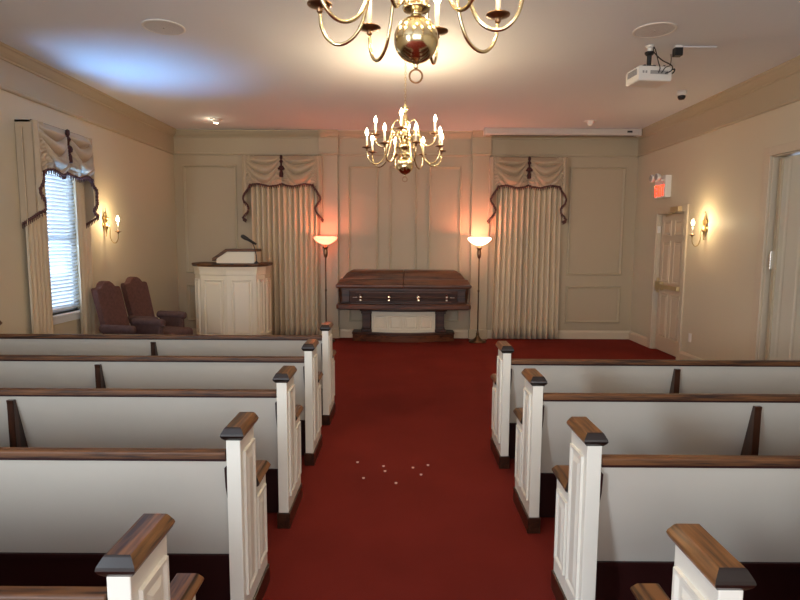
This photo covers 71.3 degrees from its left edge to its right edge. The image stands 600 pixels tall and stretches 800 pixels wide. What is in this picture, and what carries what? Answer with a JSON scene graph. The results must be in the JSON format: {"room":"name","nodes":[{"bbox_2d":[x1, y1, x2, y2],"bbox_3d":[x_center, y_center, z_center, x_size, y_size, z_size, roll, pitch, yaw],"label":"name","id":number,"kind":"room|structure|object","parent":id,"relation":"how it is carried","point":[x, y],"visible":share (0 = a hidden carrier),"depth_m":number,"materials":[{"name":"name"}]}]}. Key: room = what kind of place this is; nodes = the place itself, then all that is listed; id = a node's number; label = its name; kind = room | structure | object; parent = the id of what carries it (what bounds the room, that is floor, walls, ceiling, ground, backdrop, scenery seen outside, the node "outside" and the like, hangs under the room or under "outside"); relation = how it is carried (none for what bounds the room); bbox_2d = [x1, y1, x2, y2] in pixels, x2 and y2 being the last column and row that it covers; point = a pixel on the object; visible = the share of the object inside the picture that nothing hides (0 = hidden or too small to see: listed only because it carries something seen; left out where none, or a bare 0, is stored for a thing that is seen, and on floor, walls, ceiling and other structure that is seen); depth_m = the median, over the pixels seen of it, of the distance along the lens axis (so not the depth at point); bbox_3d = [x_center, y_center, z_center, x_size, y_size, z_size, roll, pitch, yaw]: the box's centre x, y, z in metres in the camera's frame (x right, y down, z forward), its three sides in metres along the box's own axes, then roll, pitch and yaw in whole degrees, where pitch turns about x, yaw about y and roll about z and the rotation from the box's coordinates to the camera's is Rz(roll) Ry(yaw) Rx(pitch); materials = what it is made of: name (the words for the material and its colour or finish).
{"room":"funeral home chapel","nodes":[
{"label":"funeral home chapel","id":0,"kind":"room"},
{"bbox_2d":[0,89,178,333],"bbox_3d":[-3.735,-0.361,2.568,0.140,3.338,13.170,0,6,0],"label":"wall","id":1,"kind":"structure","parent":0,"point":[134,180],"depth_m":7.01,"materials":[{"name":"beige paint"}]},
{"bbox_2d":[21,126,53,333],"bbox_3d":[-3.601,-0.346,5.561,0.058,2.640,0.311,0,6,0],"label":"curtain","id":2,"kind":"object","parent":1,"relation":"hanging from","point":[37,244],"visible":0.49,"depth_m":5.56,"materials":[{"name":"beige fabric"}]},
{"bbox_2d":[14,119,99,228],"bbox_3d":[-3.507,-1.258,5.847,0.290,1.035,1.063,0,6,0],"label":"valance","id":3,"kind":"object","parent":1,"relation":"attached to","point":[46,147],"visible":1,"depth_m":5.42,"materials":[{"name":"beige fabric"}]},
{"bbox_2d":[45,173,80,324],"bbox_3d":[-3.707,-0.651,5.969,0.185,1.800,0.965,0,6,0],"label":"window","id":4,"kind":"structure","parent":1,"relation":"in","point":[59,318],"depth_m":6.18,"materials":[{"name":"white"}]},
{"bbox_2d":[45,171,79,311],"bbox_3d":[-3.703,-0.690,5.952,0.048,1.620,0.846,0,6,0],"label":"window blind","id":5,"kind":"object","parent":4,"relation":"attached to","point":[59,180],"visible":0.5,"depth_m":6.11,"materials":[{"name":"white plastic"}]},
{"bbox_2d":[73,178,95,333],"bbox_3d":[-3.596,-0.430,6.362,0.060,2.640,0.272,0,6,0],"label":"curtain","id":6,"kind":"object","parent":1,"relation":"hanging from","point":[83,235],"visible":0.61,"depth_m":6.33,"materials":[{"name":"beige fabric"}]},
{"bbox_2d":[0,41,176,154],"bbox_3d":[-3.599,-1.833,2.412,0.115,0.378,13.170,0,6,0],"label":"trim","id":7,"kind":"structure","parent":1,"relation":"attached to","point":[22,75],"depth_m":6.19,"materials":[{"name":"beige paint"}]},
{"bbox_2d":[102,208,121,242],"bbox_3d":[-3.554,-0.919,6.888,0.222,0.438,0.080,0,6,0],"label":"wall sconce","id":8,"kind":"object","parent":1,"relation":"attached to","point":[105,225],"visible":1,"depth_m":6.87,"materials":[{"name":"gold metal"}]},
{"bbox_2d":[0,0,799,130],"bbox_3d":[0.310,-2.050,2.408,8.230,0.100,13.420,0,6,0],"label":"ceiling","id":9,"kind":"structure","parent":0,"point":[246,64],"depth_m":5.31,"materials":[{"name":"white paint"}]},
{"bbox_2d":[141,19,185,34],"bbox_3d":[-1.942,-2.236,4.584,0.340,0.013,0.340,0,6,0],"label":"ceiling speaker","id":10,"kind":"object","parent":9,"relation":"attached to","point":[159,26],"visible":1,"depth_m":4.57,"materials":[{"name":"white plastic"}]},
{"bbox_2d":[210,118,221,123],"bbox_3d":[-2.656,-2.581,8.058,0.176,0.064,0.176,0,6,0],"label":"ceiling spotlight","id":11,"kind":"object","parent":9,"relation":"attached to","point":[215,120],"visible":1,"depth_m":8.02,"materials":[{"name":"white plastic"}]},
{"bbox_2d":[362,61,445,181],"bbox_3d":[0.049,-1.716,5.299,0.777,1.174,0.777,1,6,8],"label":"chandelier","id":12,"kind":"object","parent":9,"relation":"hanging from","point":[404,166],"visible":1,"depth_m":5.28,"materials":[{"name":"gold metal"}]},
{"bbox_2d":[383,130,385,140],"bbox_3d":[-0.138,-1.463,5.004,0.021,0.110,0.021,4,7,30],"label":"candle","id":13,"kind":"object","parent":12,"relation":"on","point":[384,132],"depth_m":5.00,"materials":[{"name":"white wax"}]},
{"bbox_2d":[307,0,523,83],"bbox_3d":[0.060,-1.362,1.948,0.777,1.174,0.777,0,6,-7],"label":"chandelier","id":14,"kind":"object","parent":9,"relation":"hanging from","point":[416,37],"visible":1,"depth_m":1.97,"materials":[{"name":"gold metal"}]},
{"bbox_2d":[367,0,371,21],"bbox_3d":[-0.126,-1.177,2.290,0.021,0.110,0.021,-3,7,-30],"label":"candle","id":15,"kind":"object","parent":14,"relation":"on","point":[369,13],"depth_m":2.28,"materials":[{"name":"white wax"}]},
{"bbox_2d":[435,3,439,25],"bbox_3d":[0.155,-1.179,2.326,0.021,0.110,0.021,2,6,15],"label":"candle","id":16,"kind":"object","parent":14,"relation":"on","point":[437,5],"depth_m":2.32,"materials":[{"name":"white wax"}]},
{"bbox_2d":[495,0,500,9],"bbox_3d":[0.380,-1.159,2.155,0.021,0.110,0.021,-3,7,-30],"label":"candle","id":17,"kind":"object","parent":14,"relation":"on","point":[498,2],"depth_m":2.15,"materials":[{"name":"white wax"}]},
{"bbox_2d":[483,128,641,136],"bbox_3d":[2.500,-2.587,8.612,2.416,0.112,0.124,0,6,0],"label":"projection screen","id":18,"kind":"object","parent":9,"relation":"attached to","point":[486,131],"visible":1,"depth_m":8.56,"materials":[{"name":"beige metal"}]},
{"bbox_2d":[584,120,595,125],"bbox_3d":[2.744,-2.550,8.052,0.176,0.064,0.176,0,6,0],"label":"ceiling spotlight","id":19,"kind":"object","parent":9,"relation":"attached to","point":[589,122],"visible":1,"depth_m":8.02,"materials":[{"name":"white plastic"}]},
{"bbox_2d":[626,45,674,87],"bbox_3d":[2.248,-2.100,4.972,0.364,0.338,0.306,0,6,-6],"label":"projector","id":20,"kind":"object","parent":9,"relation":"attached to","point":[648,76],"visible":1,"depth_m":4.90,"materials":[{"name":"white plastic"}]},
{"bbox_2d":[627,69,636,79],"bbox_3d":[2.069,-2.012,4.972,0.006,0.050,0.153,0,6,-6],"label":"vent","id":21,"kind":"object","parent":20,"relation":"attached to","point":[630,75],"depth_m":4.97,"materials":[{"name":"grey plastic"}]},
{"bbox_2d":[632,22,677,37],"bbox_3d":[2.093,-2.214,4.589,0.340,0.013,0.340,0,6,0],"label":"ceiling speaker","id":22,"kind":"object","parent":9,"relation":"attached to","point":[658,29],"visible":1,"depth_m":4.58,"materials":[{"name":"white plastic"}]},
{"bbox_2d":[676,90,686,99],"bbox_3d":[3.261,-2.365,6.462,0.110,0.094,0.110,0,6,0],"label":"dome camera","id":23,"kind":"object","parent":9,"relation":"attached to","point":[681,95],"visible":1,"depth_m":6.43,"materials":[{"name":"white plastic"}]},
{"bbox_2d":[672,45,716,56],"bbox_3d":[2.621,-2.212,4.960,0.375,0.090,0.060,0,6,0],"label":"cable box","id":24,"kind":"object","parent":9,"relation":"attached to","point":[677,51],"visible":1,"depth_m":4.95,"materials":[{"name":"black plastic"}]},
{"bbox_2d":[173,155,637,330],"bbox_3d":[0.087,-1.038,9.182,7.760,3.338,0.140,0,6,0],"label":"wall","id":25,"kind":"structure","parent":0,"point":[596,210],"depth_m":9.09,"materials":[{"name":"beige paint"}]},
{"bbox_2d":[186,284,195,320],"bbox_3d":[-3.084,0.040,9.216,0.870,0.610,0.030,0,6,0],"label":"trim","id":26,"kind":"structure","parent":25,"relation":"attached to","point":[187,285],"depth_m":9.22,"materials":[{"name":"beige paint"}]},
{"bbox_2d":[182,165,238,272],"bbox_3d":[-3.077,-1.307,9.073,0.870,1.740,0.030,0,6,0],"label":"trim","id":27,"kind":"structure","parent":25,"relation":"attached to","point":[183,166],"depth_m":9.03,"materials":[{"name":"beige paint"}]},
{"bbox_2d":[242,155,323,222],"bbox_3d":[-1.870,-1.760,8.869,1.283,1.053,0.310,0,6,0],"label":"valance","id":28,"kind":"object","parent":25,"relation":"attached to","point":[269,171],"visible":1,"depth_m":8.77,"materials":[{"name":"beige fabric"}]},
{"bbox_2d":[251,184,318,334],"bbox_3d":[-1.853,-0.798,9.033,1.052,2.830,0.158,0,6,0],"label":"curtain","id":29,"kind":"object","parent":25,"relation":"hanging from","point":[284,219],"visible":0.66,"depth_m":9.03,"materials":[{"name":"beige fabric"}]},
{"bbox_2d":[317,130,339,337],"bbox_3d":[-1.148,-1.030,9.032,0.320,3.338,0.164,0,6,0],"label":"trim","id":30,"kind":"structure","parent":25,"relation":"attached to","point":[328,140],"depth_m":9.03,"materials":[{"name":"beige paint"}]},
{"bbox_2d":[349,310,371,321],"bbox_3d":[-0.604,0.054,9.213,0.490,0.610,0.030,0,6,0],"label":"trim","id":31,"kind":"structure","parent":25,"relation":"attached to","point":[350,319],"depth_m":9.23,"materials":[{"name":"beige paint"}]},
{"bbox_2d":[348,166,377,271],"bbox_3d":[-0.597,-1.293,9.070,0.490,1.740,0.030,0,6,0],"label":"trim","id":32,"kind":"structure","parent":25,"relation":"attached to","point":[349,167],"depth_m":9.05,"materials":[{"name":"beige paint"}]},
{"bbox_2d":[389,166,416,269],"bbox_3d":[0.051,-1.289,9.070,0.445,1.740,0.030,0,6,0],"label":"trim","id":33,"kind":"structure","parent":25,"relation":"attached to","point":[391,167],"depth_m":9.06,"materials":[{"name":"beige paint"}]},
{"bbox_2d":[174,129,638,156],"bbox_3d":[0.095,-2.497,8.899,7.480,0.378,0.115,0,6,0],"label":"trim","id":34,"kind":"structure","parent":25,"relation":"attached to","point":[186,141],"depth_m":8.94,"materials":[{"name":"beige paint"}]},
{"bbox_2d":[192,328,628,338],"bbox_3d":[0.078,0.560,9.270,7.480,0.140,0.020,0,6,0],"label":"baseboard","id":35,"kind":"structure","parent":25,"relation":"attached to","point":[344,333],"depth_m":9.26,"materials":[{"name":"beige paint"}]},
{"bbox_2d":[428,166,461,272],"bbox_3d":[0.723,-1.285,9.069,0.530,1.740,0.030,0,6,0],"label":"trim","id":36,"kind":"structure","parent":25,"relation":"attached to","point":[430,167],"depth_m":9.05,"materials":[{"name":"beige paint"}]},
{"bbox_2d":[444,310,458,321],"bbox_3d":[0.716,0.062,9.211,0.530,0.610,0.030,0,6,0],"label":"trim","id":37,"kind":"structure","parent":25,"relation":"attached to","point":[457,319],"depth_m":9.23,"materials":[{"name":"beige paint"}]},
{"bbox_2d":[468,130,491,338],"bbox_3d":[1.294,-1.016,9.029,0.315,3.338,0.164,0,6,0],"label":"trim","id":38,"kind":"structure","parent":25,"relation":"attached to","point":[481,146],"depth_m":9.02,"materials":[{"name":"beige paint"}]},
{"bbox_2d":[491,186,560,338],"bbox_3d":[2.046,-0.776,9.028,1.088,2.830,0.145,0,6,0],"label":"curtain","id":39,"kind":"object","parent":25,"relation":"hanging from","point":[527,221],"visible":0.91,"depth_m":9.04,"materials":[{"name":"beige fabric"}]},
{"bbox_2d":[487,156,567,224],"bbox_3d":[2.030,-1.732,8.865,1.253,1.053,0.310,0,6,0],"label":"valance","id":40,"kind":"object","parent":25,"relation":"attached to","point":[538,173],"visible":1,"depth_m":8.76,"materials":[{"name":"beige fabric"}]},
{"bbox_2d":[565,286,620,322],"bbox_3d":[3.181,0.076,9.208,0.900,0.610,0.030,0,6,0],"label":"trim","id":41,"kind":"structure","parent":25,"relation":"attached to","point":[567,287],"depth_m":9.21,"materials":[{"name":"beige paint"}]},
{"bbox_2d":[566,167,625,274],"bbox_3d":[3.188,-1.271,9.066,0.900,1.740,0.030,0,6,0],"label":"trim","id":42,"kind":"structure","parent":25,"relation":"attached to","point":[571,168],"depth_m":9.05,"materials":[{"name":"beige paint"}]},
{"bbox_2d":[263,338,675,599],"bbox_3d":[0.290,1.369,2.768,8.230,0.100,13.420,0,6,0],"label":"floor","id":43,"kind":"structure","parent":0,"point":[454,530],"depth_m":3.60,"materials":[{"name":"red carpet"}]},
{"bbox_2d":[0,513,203,599],"bbox_3d":[-2.131,0.988,1.572,3.056,0.882,0.528,0,6,0],"label":"pew","id":44,"kind":"object","parent":43,"relation":"on","point":[136,567],"visible":1,"depth_m":1.32,"materials":[{"name":"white wood"}]},
{"bbox_2d":[91,281,165,334],"bbox_3d":[-3.111,0.342,6.501,0.793,1.120,0.640,2,6,12],"label":"armchair","id":45,"kind":"object","parent":43,"relation":"on","point":[108,300],"visible":0.48,"depth_m":6.50,"materials":[{"name":"fabric"}]},
{"bbox_2d":[0,412,270,599],"bbox_3d":[-2.129,0.895,2.447,3.056,0.882,0.528,0,6,0],"label":"pew","id":46,"kind":"object","parent":43,"relation":"on","point":[62,510],"visible":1,"depth_m":2.26,"materials":[{"name":"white wood"}]},
{"bbox_2d":[0,365,303,528],"bbox_3d":[-2.128,0.803,3.323,3.056,0.882,0.528,0,6,0],"label":"pew","id":47,"kind":"object","parent":43,"relation":"on","point":[29,417],"visible":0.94,"depth_m":3.10,"materials":[{"name":"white wood"}]},
{"bbox_2d":[121,277,192,334],"bbox_3d":[-3.148,0.265,7.232,0.793,1.120,0.640,2,6,16],"label":"armchair","id":48,"kind":"object","parent":43,"relation":"on","point":[135,292],"visible":0.48,"depth_m":7.26,"materials":[{"name":"fabric"}]},
{"bbox_2d":[163,326,192,334],"bbox_3d":[-3.047,0.432,7.220,0.580,0.130,0.440,2,6,16],"label":"seat cushion","id":49,"kind":"object","parent":48,"relation":"on","point":[167,330],"depth_m":7.16,"materials":[{"name":"fabric"}]},
{"bbox_2d":[0,339,322,465],"bbox_3d":[-2.126,0.710,4.198,3.056,0.882,0.528,0,6,0],"label":"pew","id":50,"kind":"object","parent":43,"relation":"on","point":[16,371],"visible":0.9,"depth_m":3.96,"materials":[{"name":"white wood"}]},
{"bbox_2d":[0,321,335,424],"bbox_3d":[-2.124,0.618,5.073,3.056,0.882,0.528,0,6,0],"label":"pew","id":51,"kind":"object","parent":43,"relation":"on","point":[10,344],"visible":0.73,"depth_m":4.82,"materials":[{"name":"beige paint"}]},
{"bbox_2d":[192,249,272,334],"bbox_3d":[-2.540,-0.029,8.365,1.140,1.472,0.694,0,6,0],"label":"pulpit","id":52,"kind":"object","parent":43,"relation":"on","point":[233,292],"visible":0.75,"depth_m":8.13,"materials":[{"name":"beige paint"}]},
{"bbox_2d":[192,262,272,266],"bbox_3d":[-2.537,-0.525,8.312,1.140,0.060,0.694,0,6,0],"label":"countertop","id":53,"kind":"structure","parent":52,"relation":"on","point":[199,264],"depth_m":8.06,"materials":[{"name":"brown wood"}]},
{"bbox_2d":[241,235,258,262],"bbox_3d":[-2.175,-0.738,8.080,0.249,0.416,0.072,-2,6,-19],"label":"microphone","id":54,"kind":"object","parent":52,"relation":"on","point":[244,237],"visible":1,"depth_m":8.05,"materials":[{"name":"black plastic"}]},
{"bbox_2d":[314,236,336,341],"bbox_3d":[-1.173,-0.169,8.833,0.368,1.668,0.368,0,6,0],"label":"floor lamp","id":55,"kind":"object","parent":43,"relation":"on","point":[325,240],"visible":0.74,"depth_m":8.72,"materials":[{"name":"brown metal"}]},
{"bbox_2d":[323,245,327,257],"bbox_3d":[-1.170,-0.767,8.770,0.100,0.210,0.098,0,6,0],"label":"socket","id":56,"kind":"object","parent":55,"relation":"attached to","point":[325,247],"depth_m":8.74,"materials":[{"name":"gold metal"}]},
{"bbox_2d":[352,310,454,341],"bbox_3d":[0.053,0.389,9.013,1.650,0.535,0.415,0,6,0],"label":"casket bier","id":57,"kind":"object","parent":43,"relation":"on","point":[387,325],"visible":0.88,"depth_m":8.89,"materials":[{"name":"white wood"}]},
{"bbox_2d":[336,269,471,309],"bbox_3d":[0.057,-0.175,8.875,2.101,0.615,0.615,0,6,0],"label":"casket","id":58,"kind":"object","parent":57,"relation":"on","point":[359,289],"visible":1,"depth_m":8.65,"materials":[{"name":"brown wood"}]},
{"bbox_2d":[468,237,490,342],"bbox_3d":[1.246,-0.158,8.860,0.368,1.668,0.368,0,6,0],"label":"floor lamp","id":59,"kind":"object","parent":43,"relation":"on","point":[478,241],"visible":1,"depth_m":8.79,"materials":[{"name":"brown metal"}]},
{"bbox_2d":[477,245,481,258],"bbox_3d":[1.250,-0.756,8.797,0.100,0.210,0.098,0,6,0],"label":"socket","id":60,"kind":"object","parent":59,"relation":"attached to","point":[479,248],"depth_m":8.77,"materials":[{"name":"gold metal"}]},
{"bbox_2d":[490,341,799,468],"bbox_3d":[1.934,0.737,4.157,2.476,0.882,0.528,0,6,0],"label":"pew","id":61,"kind":"object","parent":43,"relation":"on","point":[561,375],"visible":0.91,"depth_m":3.92,"materials":[{"name":"beige paint"}]},
{"bbox_2d":[513,368,799,533],"bbox_3d":[1.932,0.830,3.282,2.476,0.882,0.528,0,6,0],"label":"pew","id":62,"kind":"object","parent":43,"relation":"on","point":[632,423],"visible":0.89,"depth_m":3.06,"materials":[{"name":"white wood"}]},
{"bbox_2d":[551,417,799,599],"bbox_3d":[1.931,0.922,2.407,2.476,0.882,0.528,0,6,0],"label":"pew","id":63,"kind":"object","parent":43,"relation":"on","point":[614,513],"visible":1,"depth_m":2.22,"materials":[{"name":"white wood"}]},
{"bbox_2d":[630,524,756,599],"bbox_3d":[1.929,1.014,1.532,2.476,0.882,0.528,0,6,0],"label":"pew","id":64,"kind":"object","parent":43,"relation":"on","point":[703,569],"visible":1,"depth_m":1.33,"materials":[{"name":"brown wood"}]},
{"bbox_2d":[630,101,799,359],"bbox_3d":[4.040,-0.317,2.559,0.450,3.338,13.170,0,6,0],"label":"wall","id":65,"kind":"structure","parent":0,"point":[718,172],"depth_m":6.77,"materials":[{"name":"beige paint"}]},
{"bbox_2d":[649,173,671,198],"bbox_3d":[3.730,-1.643,8.035,0.199,0.342,0.330,0,6,0],"label":"exit sign","id":66,"kind":"object","parent":65,"relation":"attached to","point":[662,183],"visible":1,"depth_m":7.93,"materials":[{"name":"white plastic"}]},
{"bbox_2d":[629,331,702,359],"bbox_3d":[3.796,1.272,2.727,0.020,0.140,13.170,0,6,0],"label":"baseboard","id":67,"kind":"structure","parent":65,"relation":"attached to","point":[635,337],"depth_m":8.64,"materials":[{"name":"beige paint"}]},
{"bbox_2d":[647,204,688,359],"bbox_3d":[3.880,-0.269,7.969,0.161,2.105,0.970,0,6,0],"label":"trim","id":68,"kind":"structure","parent":65,"relation":"attached to","point":[659,212],"depth_m":8.28,"materials":[{"name":"beige paint"}]},
{"bbox_2d":[655,206,683,356],"bbox_3d":[3.826,-0.268,7.970,0.160,2.078,0.767,0,6,0],"label":"door","id":69,"kind":"structure","parent":65,"relation":"in","point":[667,286],"depth_m":7.98,"materials":[{"name":"beige paint"}]},
{"bbox_2d":[690,211,707,246],"bbox_3d":[3.720,-0.886,6.959,0.222,0.438,0.080,0,6,0],"label":"wall sconce","id":70,"kind":"object","parent":65,"relation":"attached to","point":[704,229],"visible":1,"depth_m":6.94,"materials":[{"name":"gold metal"}]},
{"bbox_2d":[637,55,799,156],"bbox_3d":[3.766,-1.790,2.404,0.115,0.378,13.170,0,6,0],"label":"trim","id":71,"kind":"structure","parent":65,"relation":"attached to","point":[778,86],"depth_m":6.41,"materials":[{"name":"beige paint"}]},
{"bbox_2d":[749,140,799,359],"bbox_3d":[3.904,-0.136,4.443,0.225,2.580,3.060,0,6,0],"label":"trim","id":72,"kind":"structure","parent":65,"relation":"attached to","point":[768,162],"depth_m":5.84,"materials":[{"name":"beige paint"}]},
{"bbox_2d":[764,154,799,359],"bbox_3d":[3.856,-0.084,4.426,0.090,2.440,2.795,0,6,0],"label":"door","id":73,"kind":"structure","parent":65,"relation":"in","point":[783,321],"depth_m":5.60,"materials":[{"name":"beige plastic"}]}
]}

